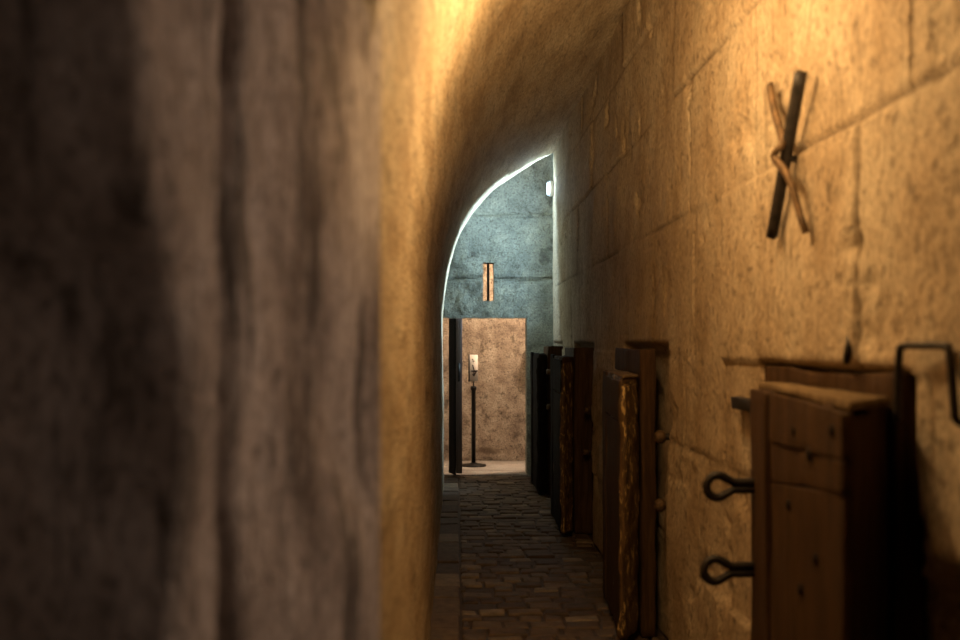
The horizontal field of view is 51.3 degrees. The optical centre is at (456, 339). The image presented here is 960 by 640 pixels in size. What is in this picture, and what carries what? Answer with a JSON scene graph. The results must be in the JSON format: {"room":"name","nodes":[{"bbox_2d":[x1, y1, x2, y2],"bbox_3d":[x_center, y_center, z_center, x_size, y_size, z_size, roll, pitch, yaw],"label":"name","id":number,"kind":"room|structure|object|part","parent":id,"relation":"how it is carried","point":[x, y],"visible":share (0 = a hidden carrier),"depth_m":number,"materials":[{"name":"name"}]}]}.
{"room":"stone corridor","nodes":[
{"label":"stone corridor","id":0,"kind":"room"},
{"bbox_2d":[0,0,379,639],"bbox_3d":[-1.246,-0.300,-0.088,0.304,3.600,4.021,0,0,32],"label":"wooden beam","id":1,"kind":"structure","parent":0,"point":[190,189],"depth_m":1.18,"materials":[{"name":"wood"}]},
{"bbox_2d":[380,241,443,639],"bbox_3d":[-0.364,0.652,6.000,0.471,1.695,8.900,0,0,0],"label":"wall","id":2,"kind":"structure","parent":0,"point":[411,331],"depth_m":2.95,"materials":[{"name":"paint"}]},
{"bbox_2d":[443,264,525,460],"bbox_3d":[0.399,-0.001,12.472,5.214,3.016,0.124,0,0,0],"label":"wall","id":3,"kind":"structure","parent":0,"point":[499,344],"depth_m":12.42,"materials":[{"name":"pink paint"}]},
{"bbox_2d":[444,461,529,475],"bbox_3d":[0.400,1.539,11.908,5.200,0.082,1.125,0,0,0],"label":"floor","id":4,"kind":"structure","parent":0,"point":[490,465],"depth_m":11.84,"materials":[{"name":"beige stone"}]},
{"bbox_2d":[462,354,485,466],"bbox_3d":[0.197,0.834,11.900,0.304,1.328,0.304,0,0,0],"label":"sign stand","id":5,"kind":"object","parent":4,"relation":"on","point":[472,359],"visible":0.98,"depth_m":11.88,"materials":[{"name":"black paint"}]},
{"bbox_2d":[443,153,553,474],"bbox_3d":[0.000,-0.600,11.210,4.407,4.208,0.261,0,0,0],"label":"wall","id":6,"kind":"structure","parent":0,"point":[511,230],"depth_m":11.10,"materials":[{"name":"grey paint"}]},
{"bbox_2d":[449,318,461,474],"bbox_3d":[-0.017,0.617,10.964,0.149,1.709,0.236,0,0,0],"label":"open door","id":7,"kind":"structure","parent":6,"relation":"in","point":[455,324],"depth_m":10.86,"materials":[{"name":"brown wood"}]},
{"bbox_3d":[0.021,0.350,10.851,0.025,0.200,0.010,0,0,0],"label":"lock plate","id":8,"kind":"part","parent":7,"relation":"part of","materials":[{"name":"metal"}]},
{"bbox_2d":[444,471,528,476],"bbox_3d":[0.238,1.509,11.215,1.119,0.045,0.273,0,0,0],"label":"trim","id":9,"kind":"structure","parent":6,"relation":"attached to","point":[446,473],"depth_m":11.15,"materials":[{"name":"beige stone"}]},
{"bbox_2d":[487,263,488,300],"bbox_3d":[0.347,-0.647,11.165,0.029,0.435,0.030,0,0,0],"label":"bar","id":10,"kind":"object","parent":6,"relation":"in","point":[487,263],"depth_m":11.15,"materials":[{"name":"metal"}]},
{"bbox_2d":[371,0,628,320],"bbox_3d":[0.267,-1.236,5.935,1.534,2.082,9.030,0,0,0],"label":"ceiling","id":11,"kind":"structure","parent":0,"point":[474,93],"depth_m":4.71,"materials":[{"name":"paint"}]},
{"bbox_2d":[430,475,667,639],"bbox_3d":[0.000,1.508,4.550,4.400,0.043,13.100,0,0,0],"label":"floor","id":12,"kind":"structure","parent":0,"point":[506,570],"depth_m":6.48,"materials":[{"name":"stone"}]},
{"bbox_2d":[553,0,959,639],"bbox_3d":[1.291,-0.349,4.225,0.617,3.699,12.450,0,0,0],"label":"wall","id":13,"kind":"structure","parent":0,"point":[664,172],"depth_m":3.46,"materials":[{"name":"stone"}]},
{"bbox_2d":[530,352,547,492],"bbox_3d":[0.825,0.796,9.914,0.144,1.356,0.750,0,0,0],"label":"door","id":14,"kind":"structure","parent":13,"relation":"in","point":[538,456],"depth_m":9.62,"materials":[{"name":"brown wood"}]},
{"bbox_2d":[547,181,552,195],"bbox_3d":[0.965,-1.570,10.375,0.060,0.150,0.090,0,0,0],"label":"wall lamp","id":15,"kind":"object","parent":13,"relation":"attached to","point":[550,183],"visible":1,"depth_m":10.34,"materials":[{"name":"white glass"}]},
{"bbox_2d":[544,346,562,494],"bbox_3d":[0.970,0.778,10.018,0.194,1.445,0.648,0,0,0],"label":"trim","id":16,"kind":"structure","parent":13,"relation":"attached to","point":[557,350],"depth_m":9.70,"materials":[{"name":"brown wood"}]},
{"bbox_2d":[550,354,573,534],"bbox_3d":[0.838,0.797,7.960,0.128,1.358,0.933,0,0,1],"label":"door","id":17,"kind":"structure","parent":13,"relation":"in","point":[561,377],"depth_m":7.59,"materials":[{"name":"brown wood"}]},
{"bbox_3d":[0.794,0.275,7.868,0.028,0.254,0.702,0,0,1],"label":"rail","id":18,"kind":"part","parent":17,"relation":"part of","materials":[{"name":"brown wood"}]},
{"bbox_2d":[565,347,594,533],"bbox_3d":[0.982,0.781,8.149,0.168,1.448,0.868,0,0,0],"label":"trim","id":19,"kind":"structure","parent":13,"relation":"attached to","point":[583,357],"depth_m":7.72,"materials":[{"name":"brown wood"}]},
{"bbox_2d":[583,449,590,454],"bbox_3d":[1.019,0.851,7.600,0.127,0.048,0.048,0,0,-5],"label":"bolt","id":20,"kind":"object","parent":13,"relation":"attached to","point":[585,451],"visible":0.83,"depth_m":7.58,"materials":[{"name":"black metal"}]},
{"bbox_2d":[584,407,590,412],"bbox_3d":[1.019,0.528,7.542,0.127,0.048,0.048,0,0,-5],"label":"bolt","id":21,"kind":"object","parent":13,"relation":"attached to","point":[586,409],"visible":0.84,"depth_m":7.52,"materials":[{"name":"black metal"}]},
{"bbox_2d":[602,370,638,639],"bbox_3d":[0.874,0.822,5.323,0.128,1.304,0.974,0,0,4],"label":"door","id":22,"kind":"structure","parent":13,"relation":"in","point":[620,407],"depth_m":4.95,"materials":[{"name":"brown wood"}]},
{"bbox_3d":[0.823,0.299,5.231,0.029,0.204,0.726,0,0,3],"label":"rail","id":23,"kind":"part","parent":22,"relation":"part of","materials":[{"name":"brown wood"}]},
{"bbox_2d":[616,349,655,637],"bbox_3d":[0.962,0.772,5.489,0.087,1.458,0.927,0,0,0],"label":"trim","id":24,"kind":"structure","parent":13,"relation":"attached to","point":[641,362],"depth_m":5.03,"materials":[{"name":"brown wood"}]},
{"bbox_2d":[654,498,665,511],"bbox_3d":[1.031,0.801,4.854,0.152,0.060,0.059,0,0,-3],"label":"bolt","id":25,"kind":"object","parent":13,"relation":"attached to","point":[659,503],"visible":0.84,"depth_m":4.83,"materials":[{"name":"brown metal"}]},
{"bbox_2d":[654,431,669,442],"bbox_3d":[1.031,0.471,4.854,0.152,0.060,0.059,0,0,-3],"label":"bolt","id":26,"kind":"object","parent":13,"relation":"attached to","point":[659,436],"visible":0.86,"depth_m":4.83,"materials":[{"name":"brown metal"}]},
{"bbox_2d":[766,70,809,239],"bbox_3d":[0.959,-0.549,2.951,0.086,0.512,0.392,0,0,0],"label":"iron cross","id":27,"kind":"object","parent":13,"relation":"attached to","point":[786,137],"visible":0.98,"depth_m":2.88,"materials":[{"name":"black metal"}]},
{"bbox_2d":[700,382,891,639],"bbox_3d":[0.872,0.791,2.799,0.274,1.330,1.459,0,0,0],"label":"door","id":28,"kind":"structure","parent":13,"relation":"in","point":[818,567],"depth_m":2.34,"materials":[{"name":"brown wood"}]},
{"bbox_3d":[0.852,0.218,2.443,0.029,0.139,0.748,0,0,6],"label":"rail","id":29,"kind":"part","parent":28,"relation":"part of","materials":[{"name":"brown wood"}]},
{"bbox_2d":[765,366,928,639],"bbox_3d":[1.027,0.790,2.799,0.088,1.431,1.086,0,0,0],"label":"trim","id":30,"kind":"structure","parent":13,"relation":"attached to","point":[907,619],"depth_m":2.26,"materials":[{"name":"brown wood"}]},
{"bbox_3d":[1.043,0.795,3.270,0.052,1.415,0.144,0,0,0],"label":"post","id":31,"kind":"part","parent":30,"relation":"part of","materials":[{"name":"brown wood"}]},
{"bbox_2d":[842,335,851,363],"bbox_3d":[0.985,0.014,2.524,0.022,0.095,0.057,0,0,18],"label":"pin","id":32,"kind":"object","parent":13,"relation":"attached to","point":[847,352],"visible":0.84,"depth_m":2.51,"materials":[{"name":"black metal"}]},
{"bbox_2d":[893,341,959,426],"bbox_3d":[0.983,0.093,2.118,0.075,0.180,0.309,0,0,-5],"label":"iron staple","id":33,"kind":"object","parent":13,"relation":"attached to","point":[947,347],"visible":1,"depth_m":2.05,"materials":[{"name":"black metal"}]}
]}

